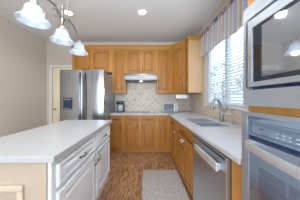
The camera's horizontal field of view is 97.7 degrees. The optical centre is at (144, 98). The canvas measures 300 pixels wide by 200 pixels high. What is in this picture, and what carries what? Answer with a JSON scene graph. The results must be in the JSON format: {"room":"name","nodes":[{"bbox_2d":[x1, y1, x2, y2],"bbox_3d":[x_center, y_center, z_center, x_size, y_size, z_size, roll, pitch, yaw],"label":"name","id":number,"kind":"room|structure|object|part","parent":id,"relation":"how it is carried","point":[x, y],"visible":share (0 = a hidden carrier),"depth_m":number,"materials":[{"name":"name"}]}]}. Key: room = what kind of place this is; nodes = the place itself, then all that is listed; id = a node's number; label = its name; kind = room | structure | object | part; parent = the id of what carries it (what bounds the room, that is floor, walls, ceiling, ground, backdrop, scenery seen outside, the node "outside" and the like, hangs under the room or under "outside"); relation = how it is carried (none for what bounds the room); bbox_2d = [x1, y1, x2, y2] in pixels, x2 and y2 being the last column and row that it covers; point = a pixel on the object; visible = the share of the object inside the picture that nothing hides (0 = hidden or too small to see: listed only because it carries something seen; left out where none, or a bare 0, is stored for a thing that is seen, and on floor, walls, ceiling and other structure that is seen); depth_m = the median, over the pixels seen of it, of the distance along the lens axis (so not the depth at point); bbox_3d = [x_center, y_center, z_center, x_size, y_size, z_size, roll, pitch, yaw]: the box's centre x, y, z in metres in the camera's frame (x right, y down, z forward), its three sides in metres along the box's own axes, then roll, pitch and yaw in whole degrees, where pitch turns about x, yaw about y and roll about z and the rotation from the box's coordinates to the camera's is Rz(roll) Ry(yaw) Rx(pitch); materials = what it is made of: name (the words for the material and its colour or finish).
{"room":"kitchen","nodes":[
{"label":"kitchen","id":0,"kind":"room"},
{"bbox_2d":[0,16,46,136],"bbox_3d":[-2.800,-0.165,0.325,0.120,2.830,6.890,0,0,0],"label":"wall","id":1,"kind":"structure","parent":0,"point":[23,55],"depth_m":2.88,"materials":[{"name":"beige paint"}]},
{"bbox_2d":[0,0,223,41],"bbox_3d":[-0.735,-1.630,0.325,4.250,0.100,6.890,0,0,0],"label":"ceiling","id":2,"kind":"structure","parent":0,"point":[93,20],"depth_m":2.57,"materials":[{"name":"paint"}]},
{"bbox_2d":[14,0,87,55],"bbox_3d":[-0.840,-1.082,1.330,0.214,0.994,0.894,0,0,0],"label":"chandelier","id":3,"kind":"object","parent":2,"relation":"hanging from","point":[32,14],"visible":1,"depth_m":1.23,"materials":[{"name":"white glass"}]},
{"bbox_3d":[-0.840,-0.646,0.990,0.214,0.122,0.214,0,0,0],"label":"lamp shade","id":4,"kind":"part","parent":3,"relation":"part of","materials":[{"name":"white glass"}]},
{"bbox_3d":[-0.840,-0.808,1.149,0.019,0.154,0.336,0,0,0],"label":"arm","id":5,"kind":"part","parent":3,"relation":"part of","materials":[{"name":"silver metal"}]},
{"bbox_3d":[-0.840,-0.646,1.330,0.214,0.122,0.214,0,0,0],"label":"lamp shade","id":6,"kind":"part","parent":3,"relation":"part of","materials":[{"name":"white glass"}]},
{"bbox_3d":[-0.840,-1.205,1.395,0.016,0.712,0.086,0,0,0],"label":"rod","id":7,"kind":"part","parent":3,"relation":"part of","materials":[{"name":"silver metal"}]},
{"bbox_3d":[-0.840,-0.808,1.510,0.019,0.154,0.336,0,0,0],"label":"arm","id":8,"kind":"part","parent":3,"relation":"part of","materials":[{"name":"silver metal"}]},
{"bbox_3d":[-0.840,-0.646,1.670,0.214,0.122,0.214,0,0,0],"label":"lamp shade","id":9,"kind":"part","parent":3,"relation":"part of","materials":[{"name":"white glass"}]},
{"bbox_2d":[63,9,73,15],"bbox_3d":[-1.400,-1.573,2.400,0.180,0.011,0.180,0,0,0],"label":"recessed light","id":10,"kind":"object","parent":2,"relation":"in","point":[71,13],"visible":0.71,"depth_m":2.40,"materials":[{"name":"white"}]},
{"bbox_2d":[137,9,146,15],"bbox_3d":[-0.050,-1.573,2.380,0.180,0.011,0.180,0,0,0],"label":"recessed light","id":11,"kind":"object","parent":2,"relation":"in","point":[142,12],"visible":1,"depth_m":2.38,"materials":[{"name":"white paint"}]},
{"bbox_2d":[47,42,177,124],"bbox_3d":[-0.735,-0.165,3.710,4.010,2.830,0.120,0,0,0],"label":"wall","id":12,"kind":"structure","parent":0,"point":[57,54],"depth_m":3.65,"materials":[{"name":"beige paint"}]},
{"bbox_2d":[49,65,71,123],"bbox_3d":[-2.212,0.155,3.640,0.875,2.190,0.020,0,0,0],"label":"trim","id":13,"kind":"structure","parent":12,"relation":"attached to","point":[50,66],"depth_m":3.63,"materials":[{"name":"white paint"}]},
{"bbox_2d":[53,68,71,122],"bbox_3d":[-2.212,0.187,3.659,0.737,2.116,0.111,0,0,0],"label":"door","id":14,"kind":"structure","parent":12,"relation":"in","point":[56,71],"depth_m":3.68,"materials":[{"name":"beige paint"}]},
{"bbox_2d":[72,49,111,74],"bbox_3d":[-1.341,-0.980,3.454,1.018,0.600,0.385,0,0,0],"label":"upper cabinet","id":15,"kind":"object","parent":12,"relation":"attached to","point":[96,59],"visible":0.68,"depth_m":3.30,"materials":[{"name":"brown wood"}]},
{"bbox_3d":[-1.590,-0.973,3.309,0.420,0.535,0.022,0,0,0],"label":"door","id":16,"kind":"part","parent":15,"relation":"part of","materials":[{"name":"brown wood"}]},
{"bbox_3d":[-1.125,-0.973,3.309,0.420,0.535,0.022,0,0,0],"label":"door","id":17,"kind":"part","parent":15,"relation":"part of","materials":[{"name":"brown wood"}]},
{"bbox_2d":[112,49,126,93],"bbox_3d":[-0.661,-0.710,3.454,0.333,1.140,0.385,0,0,0],"label":"upper cabinet","id":18,"kind":"object","parent":12,"relation":"attached to","point":[119,85],"visible":0.99,"depth_m":3.30,"materials":[{"name":"brown wood"}]},
{"bbox_3d":[-0.660,-0.703,3.309,0.265,1.075,0.022,0,0,0],"label":"door","id":19,"kind":"part","parent":18,"relation":"part of","materials":[{"name":"brown wood"}]},
{"bbox_2d":[125,74,156,82],"bbox_3d":[-0.101,-0.523,3.382,0.775,0.177,0.512,0,0,0],"label":"range hood","id":20,"kind":"object","parent":12,"relation":"attached to","point":[129,78],"visible":1,"depth_m":3.14,"materials":[{"name":"silver metal"}]},
{"bbox_2d":[126,49,156,73],"bbox_3d":[-0.100,-0.949,3.454,0.785,0.662,0.385,0,0,0],"label":"upper cabinet","id":21,"kind":"object","parent":12,"relation":"attached to","point":[138,61],"visible":0.99,"depth_m":3.30,"materials":[{"name":"brown wood"}]},
{"bbox_3d":[-0.289,-0.943,3.309,0.335,0.595,0.022,0,0,0],"label":"door","id":22,"kind":"part","parent":21,"relation":"part of","materials":[{"name":"brown wood"}]},
{"bbox_3d":[0.086,-0.943,3.309,0.335,0.595,0.022,0,0,0],"label":"door","id":23,"kind":"part","parent":21,"relation":"part of","materials":[{"name":"brown wood"}]},
{"bbox_2d":[116,85,189,110],"bbox_3d":[0.226,-0.028,3.645,2.071,0.724,0.008,0,0,0],"label":"backsplash","id":24,"kind":"structure","parent":12,"relation":"attached to","point":[138,97],"depth_m":3.64,"materials":[{"name":"tile"}]},
{"bbox_2d":[156,49,170,93],"bbox_3d":[0.472,-0.710,3.454,0.352,1.140,0.385,0,0,0],"label":"upper cabinet","id":25,"kind":"object","parent":12,"relation":"attached to","point":[163,83],"visible":0.99,"depth_m":3.30,"materials":[{"name":"brown wood"}]},
{"bbox_3d":[0.473,-0.703,3.309,0.285,1.075,0.022,0,0,0],"label":"door","id":26,"kind":"part","parent":25,"relation":"part of","materials":[{"name":"brown wood"}]},
{"bbox_2d":[170,44,194,93],"bbox_3d":[0.959,-0.710,3.341,0.614,1.140,0.611,0,0,0],"label":"upper cabinet","id":27,"kind":"object","parent":12,"relation":"attached to","point":[177,53],"visible":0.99,"depth_m":3.16,"materials":[{"name":"brown wood"}]},
{"bbox_3d":[0.791,-0.703,3.170,0.329,1.075,0.022,0,0,44],"label":"door","id":28,"kind":"part","parent":27,"relation":"part of","materials":[{"name":"brown wood"}]},
{"bbox_2d":[175,93,188,98],"bbox_3d":[0.900,-0.071,3.200,0.312,0.143,0.110,0,0,19],"label":"paper towel holder","id":29,"kind":"object","parent":27,"relation":"attached to","point":[183,96],"visible":1,"depth_m":3.16,"materials":[{"name":"white paper"}]},
{"bbox_2d":[99,150,192,199],"bbox_3d":[-0.735,1.300,0.325,4.250,0.100,6.890,0,0,0],"label":"floor","id":30,"kind":"structure","parent":0,"point":[125,180],"depth_m":2.29,"materials":[{"name":"brown wood"}]},
{"bbox_2d":[0,124,109,199],"bbox_3d":[-0.876,0.814,1.420,0.739,0.873,1.320,0,0,0],"label":"kitchen island","id":31,"kind":"object","parent":30,"relation":"on","point":[82,173],"visible":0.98,"depth_m":0.92,"materials":[{"name":"white paint"}]},
{"bbox_3d":[-0.920,0.819,0.769,0.410,0.622,0.017,0,0,0],"label":"panel molding","id":32,"kind":"part","parent":31,"relation":"part of","materials":[{"name":"beige wood"}]},
{"bbox_3d":[-0.916,0.814,0.783,0.658,0.873,0.012,0,0,0],"label":"panel","id":33,"kind":"part","parent":31,"relation":"part of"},
{"bbox_2d":[0,120,111,162],"bbox_3d":[-0.903,0.355,1.436,0.743,0.038,1.348,0,0,0],"label":"island countertop","id":34,"kind":"structure","parent":31,"relation":"on","point":[49,143],"depth_m":1.06,"materials":[{"name":"white stone"}]},
{"bbox_3d":[-0.554,0.485,1.135,0.022,0.150,0.620,0,0,0],"label":"drawer","id":35,"kind":"part","parent":31,"relation":"part of","materials":[{"name":"white paint"}]},
{"bbox_3d":[-0.554,0.855,1.135,0.022,0.530,0.620,0,0,0],"label":"door","id":36,"kind":"part","parent":31,"relation":"part of","materials":[{"name":"white paint"}]},
{"bbox_3d":[-0.554,0.485,1.760,0.022,0.150,0.550,0,0,0],"label":"drawer","id":37,"kind":"part","parent":31,"relation":"part of","materials":[{"name":"white paint"}]},
{"bbox_3d":[-0.554,0.855,1.760,0.022,0.530,0.550,0,0,0],"label":"door","id":38,"kind":"part","parent":31,"relation":"part of","materials":[{"name":"white paint"}]},
{"bbox_2d":[60,69,114,149],"bbox_3d":[-1.259,0.318,3.063,0.878,1.825,1.103,0,0,0],"label":"refrigerator","id":39,"kind":"object","parent":30,"relation":"on","point":[84,94],"visible":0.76,"depth_m":2.59,"materials":[{"name":"grey metal"}]},
{"bbox_3d":[-1.473,0.285,2.645,0.450,1.730,0.120,0,0,0],"label":"door","id":40,"kind":"part","parent":39,"relation":"part of","materials":[{"name":"metal"}]},
{"bbox_3d":[-1.282,0.000,2.558,0.028,1.081,0.092,0,0,0],"label":"handle","id":41,"kind":"part","parent":39,"relation":"part of","materials":[{"name":"silver metal"}]},
{"bbox_3d":[-1.208,0.000,2.558,0.028,1.081,0.092,0,0,0],"label":"handle","id":42,"kind":"part","parent":39,"relation":"part of","materials":[{"name":"silver metal"}]},
{"bbox_3d":[-1.031,0.285,2.645,0.422,1.730,0.120,0,0,0],"label":"door","id":43,"kind":"part","parent":39,"relation":"part of","materials":[{"name":"metal"}]},
{"bbox_2d":[110,115,122,151],"bbox_3d":[-0.666,0.814,3.311,0.298,0.873,0.670,0,0,0],"label":"base cabinet","id":44,"kind":"object","parent":30,"relation":"on","point":[116,126],"visible":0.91,"depth_m":3.02,"materials":[{"name":"brown wood"}]},
{"bbox_3d":[-0.669,0.458,3.024,0.262,0.115,0.022,0,0,0],"label":"drawer","id":45,"kind":"part","parent":44,"relation":"part of","materials":[{"name":"brown wood"}]},
{"bbox_3d":[-0.669,0.833,3.024,0.262,0.585,0.022,0,0,0],"label":"door","id":46,"kind":"part","parent":44,"relation":"part of","materials":[{"name":"brown wood"}]},
{"bbox_2d":[123,115,156,151],"bbox_3d":[-0.122,0.814,3.311,0.785,0.873,0.670,0,0,0],"label":"base cabinet","id":47,"kind":"object","parent":30,"relation":"on","point":[139,131],"visible":1,"depth_m":3.02,"materials":[{"name":"brown wood"}]},
{"bbox_3d":[-0.318,0.458,3.024,0.335,0.115,0.022,0,0,0],"label":"drawer","id":48,"kind":"part","parent":47,"relation":"part of","materials":[{"name":"brown wood"}]},
{"bbox_3d":[-0.318,0.833,3.024,0.335,0.585,0.022,0,0,0],"label":"door","id":49,"kind":"part","parent":47,"relation":"part of","materials":[{"name":"brown wood"}]},
{"bbox_3d":[0.077,0.458,3.024,0.335,0.115,0.022,0,0,0],"label":"drawer","id":50,"kind":"part","parent":47,"relation":"part of","materials":[{"name":"brown wood"}]},
{"bbox_3d":[0.077,0.833,3.024,0.335,0.585,0.022,0,0,0],"label":"door","id":51,"kind":"part","parent":47,"relation":"part of","materials":[{"name":"brown wood"}]},
{"bbox_2d":[156,115,170,151],"bbox_3d":[0.765,0.814,3.329,0.985,0.873,0.633,0,0,0],"label":"base cabinet","id":52,"kind":"object","parent":30,"relation":"on","point":[162,120],"visible":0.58,"depth_m":3.02,"materials":[{"name":"brown wood"}]},
{"bbox_3d":[0.415,0.762,3.024,0.225,0.725,0.022,0,0,0],"label":"door","id":53,"kind":"part","parent":52,"relation":"part of","materials":[{"name":"brown wood"}]},
{"bbox_2d":[109,111,241,164],"bbox_3d":[0.221,0.355,2.188,2.074,0.038,2.900,0,0,0],"label":"countertop","id":54,"kind":"structure","parent":52,"relation":"on","point":[228,140],"depth_m":1.31,"materials":[{"name":"white stone"}]},
{"bbox_2d":[116,101,124,111],"bbox_3d":[-0.632,0.193,3.374,0.183,0.285,0.262,0,0,0],"label":"coffee maker","id":55,"kind":"object","parent":54,"relation":"on","point":[120,104],"visible":1,"depth_m":3.38,"materials":[{"name":"black plastic"}]},
{"bbox_2d":[126,111,154,112],"bbox_3d":[-0.110,0.321,3.325,0.700,0.029,0.490,0,0,0],"label":"cooktop","id":56,"kind":"object","parent":54,"relation":"in","point":[128,111],"visible":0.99,"depth_m":3.19,"materials":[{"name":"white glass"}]},
{"bbox_2d":[162,103,177,111],"bbox_3d":[0.639,0.223,3.417,0.375,0.225,0.306,0,0,0],"label":"toaster oven","id":57,"kind":"object","parent":54,"relation":"on","point":[166,107],"visible":0.97,"depth_m":3.29,"materials":[{"name":"metal"}]},
{"bbox_3d":[0.596,0.212,3.300,0.263,0.177,0.013,0,0,0],"label":"door","id":58,"kind":"part","parent":57,"relation":"part of","materials":[{"name":"clear glass"}]},
{"bbox_2d":[182,118,235,126],"bbox_3d":[0.868,0.423,1.923,0.465,0.184,0.755,0,0,0],"label":"sink","id":59,"kind":"object","parent":54,"relation":"in","point":[199,122],"visible":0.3,"depth_m":1.86,"materials":[{"name":"grey metal"}]},
{"bbox_3d":[0.860,0.424,2.065,0.370,0.182,0.340,0,0,0],"label":"bowl","id":60,"kind":"part","parent":59,"relation":"part of","materials":[{"name":"silver metal"}]},
{"bbox_3d":[0.860,0.424,1.720,0.370,0.182,0.290,0,0,0],"label":"bowl","id":61,"kind":"part","parent":59,"relation":"part of","materials":[{"name":"silver metal"}]},
{"bbox_2d":[210,98,227,121],"bbox_3d":[1.056,0.158,1.897,0.220,0.356,0.146,0,0,0],"label":"faucet","id":62,"kind":"object","parent":54,"relation":"on","point":[221,114],"visible":0.98,"depth_m":1.91,"materials":[{"name":"silver metal"}]},
{"bbox_3d":[1.059,0.094,1.920,0.208,0.228,0.052,0,0,-15],"label":"spout","id":63,"kind":"part","parent":62,"relation":"part of","materials":[{"name":"silver metal"}]},
{"bbox_2d":[142,170,189,199],"bbox_3d":[0.260,1.244,1.880,0.590,0.012,0.820,0,0,0],"label":"rug","id":64,"kind":"object","parent":30,"relation":"on","point":[157,184],"visible":1,"depth_m":1.85,"materials":[{"name":"grey fabric"}]},
{"bbox_2d":[169,116,177,163],"bbox_3d":[0.880,0.814,2.644,0.757,0.873,0.775,0,0,0],"label":"base cabinet","id":65,"kind":"object","parent":30,"relation":"on","point":[173,130],"visible":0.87,"depth_m":2.47,"materials":[{"name":"brown wood"}]},
{"bbox_3d":[0.549,0.458,2.517,0.022,0.115,0.430,0,0,0],"label":"drawer","id":66,"kind":"part","parent":65,"relation":"part of","materials":[{"name":"brown wood"}]},
{"bbox_3d":[0.549,0.833,2.517,0.022,0.585,0.430,0,0,0],"label":"door","id":67,"kind":"part","parent":65,"relation":"part of","materials":[{"name":"brown wood"}]},
{"bbox_2d":[177,122,193,196],"bbox_3d":[0.880,0.814,1.858,0.757,0.873,0.792,0,0,0],"label":"base cabinet","id":68,"kind":"object","parent":30,"relation":"on","point":[184,135],"visible":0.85,"depth_m":1.74,"materials":[{"name":"brown wood"}]},
{"bbox_3d":[0.549,0.833,2.044,0.022,0.585,0.360,0,0,0],"label":"door","id":69,"kind":"part","parent":68,"relation":"part of","materials":[{"name":"brown wood"}]},
{"bbox_3d":[0.549,0.458,1.859,0.022,0.115,0.730,0,0,0],"label":"drawer","id":70,"kind":"part","parent":68,"relation":"part of","materials":[{"name":"brown wood"}]},
{"bbox_3d":[0.549,0.833,1.674,0.022,0.585,0.360,0,0,0],"label":"door","id":71,"kind":"part","parent":68,"relation":"part of","materials":[{"name":"brown wood"}]},
{"bbox_2d":[193,134,231,199],"bbox_3d":[0.875,0.816,1.154,0.766,0.868,0.598,0,0,0],"label":"dishwasher","id":72,"kind":"object","parent":30,"relation":"on","point":[212,169],"visible":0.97,"depth_m":1.06,"materials":[{"name":"grey metal"}]},
{"bbox_3d":[0.511,0.476,1.112,0.038,0.057,0.410,0,0,0],"label":"handle","id":73,"kind":"part","parent":72,"relation":"part of","materials":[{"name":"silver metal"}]},
{"bbox_2d":[230,159,231,199],"bbox_3d":[0.909,0.816,1.154,0.698,0.868,0.598,0,0,0],"label":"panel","id":74,"kind":"object","parent":72,"relation":"in","point":[230,159],"depth_m":0.86,"materials":[{"name":"grey"}]},
{"bbox_2d":[232,160,241,199],"bbox_3d":[0.909,0.814,0.790,0.698,0.873,0.112,0,0,0],"label":"filler panel","id":75,"kind":"object","parent":30,"relation":"on","point":[236,168],"visible":0.02,"depth_m":0.80,"materials":[{"name":"brown wood"}]},
{"bbox_2d":[248,0,299,116],"bbox_3d":[0.890,-0.015,0.310,0.753,2.530,0.830,0,0,0],"label":"tall cabinet","id":76,"kind":"object","parent":30,"relation":"on","point":[272,110],"visible":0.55,"depth_m":0.58,"materials":[{"name":"brown wood"}]},
{"bbox_2d":[242,111,299,199],"bbox_3d":[0.797,0.448,0.324,0.649,0.764,0.798,0,0,0],"label":"wall oven","id":77,"kind":"object","parent":76,"relation":"in","point":[270,142],"visible":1,"depth_m":0.56,"materials":[{"name":"grey metal"}]},
{"bbox_3d":[0.502,0.234,0.325,0.059,0.039,0.708,0,0,0],"label":"handle","id":78,"kind":"part","parent":77,"relation":"part of","materials":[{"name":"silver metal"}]},
{"bbox_3d":[0.546,0.492,0.325,0.028,0.575,0.718,0,0,0],"label":"door","id":79,"kind":"part","parent":77,"relation":"part of","materials":[{"name":"metal"}]},
{"bbox_3d":[0.548,0.135,0.325,0.024,0.095,0.718,0,0,0],"label":"control panel","id":80,"kind":"part","parent":77,"relation":"part of","materials":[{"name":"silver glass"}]},
{"bbox_3d":[0.547,0.507,0.325,0.025,0.484,0.699,0,0,0],"label":"glass","id":81,"kind":"part","parent":77,"relation":"part of","materials":[{"name":"blue"}]},
{"bbox_2d":[243,0,299,108],"bbox_3d":[0.780,-0.225,0.324,0.484,0.520,0.798,0,0,0],"label":"microwave","id":82,"kind":"object","parent":76,"relation":"in","point":[271,28],"visible":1,"depth_m":0.56,"materials":[{"name":"grey metal"}]},
{"bbox_3d":[0.551,-0.221,0.413,0.018,0.273,0.496,0,0,0],"label":"glass","id":83,"kind":"part","parent":82,"relation":"part of","materials":[{"name":"grey glass"}]},
{"bbox_2d":[195,0,247,124],"bbox_3d":[1.330,-0.165,0.325,0.120,2.830,6.890,0,0,0],"label":"wall","id":84,"kind":"structure","parent":0,"point":[205,58],"depth_m":2.74,"materials":[{"name":"beige paint"}]},
{"bbox_2d":[184,40,202,92],"bbox_3d":[1.076,-0.710,2.943,0.380,1.140,0.176,0,0,0],"label":"upper cabinet","id":85,"kind":"object","parent":84,"relation":"attached to","point":[193,59],"visible":1,"depth_m":2.86,"materials":[{"name":"brown wood"}]},
{"bbox_2d":[71,36,200,48],"bbox_3d":[-0.289,-1.316,3.250,3.104,0.068,0.473,0,0,10],"label":"crown molding","id":86,"kind":"structure","parent":85,"relation":"attached to","point":[187,38],"depth_m":3.29,"materials":[{"name":"brown wood"}]},
{"bbox_3d":[0.934,-0.703,2.946,0.022,1.075,0.145,0,0,0],"label":"door","id":87,"kind":"part","parent":85,"relation":"part of","materials":[{"name":"brown wood"}]},
{"bbox_2d":[190,93,241,124],"bbox_3d":[1.265,0.100,2.195,0.008,0.469,2.890,0,0,0],"label":"backsplash","id":88,"kind":"structure","parent":84,"relation":"attached to","point":[200,108],"depth_m":2.64,"materials":[{"name":"tile"}]},
{"bbox_2d":[201,0,247,56],"bbox_3d":[1.227,-1.144,1.860,0.082,0.542,1.916,0,0,0],"label":"valance","id":89,"kind":"object","parent":84,"relation":"attached to","point":[229,19],"visible":0.88,"depth_m":1.99,"materials":[{"name":"multicoloured fabric"}]},
{"bbox_2d":[204,36,247,110],"bbox_3d":[1.305,-0.581,2.120,0.130,1.458,1.280,0,0,0],"label":"window","id":90,"kind":"structure","parent":84,"relation":"in","point":[233,108],"depth_m":2.09,"materials":[{"name":"white paint"}]},
{"bbox_3d":[1.278,0.134,2.120,0.075,0.028,1.280,0,0,0],"label":"sill","id":91,"kind":"part","parent":90,"relation":"part of","materials":[{"name":"white paint"}]},
{"bbox_2d":[206,26,247,107],"bbox_3d":[1.291,-0.595,2.120,0.042,1.424,1.228,0,0,0],"label":"window blind","id":92,"kind":"object","parent":90,"relation":"attached to","point":[234,97],"visible":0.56,"depth_m":2.06,"materials":[{"name":"white plastic"}]},
{"bbox_3d":[1.294,0.107,2.120,0.036,0.019,1.224,0,0,0],"label":"rail","id":93,"kind":"part","parent":92,"relation":"part of","materials":[{"name":"white plastic"}]},
{"label":"outside","id":94,"kind":"structure","parent":0,"visible":0},
{"bbox_3d":[5.000,1.800,5.000,70.000,0.100,70.000,0,0,0],"label":"ground","id":95,"kind":"structure","parent":94,"visible":0},
{"bbox_2d":[212,60,242,96],"bbox_3d":[7.025,-0.882,11.849,3.221,5.273,3.287,0,0,0],"label":"tree","id":96,"kind":"object","parent":95,"relation":"on","point":[231,60],"visible":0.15,"depth_m":11.30,"materials":[{"name":"green plant"}]},
{"bbox_2d":[236,65,242,92],"bbox_3d":[6.534,-0.523,7.185,2.710,4.556,2.656,0,0,0],"label":"tree","id":97,"kind":"object","parent":95,"relation":"on","point":[242,65],"visible":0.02,"depth_m":7.81,"materials":[{"name":"green plant"}]}
]}

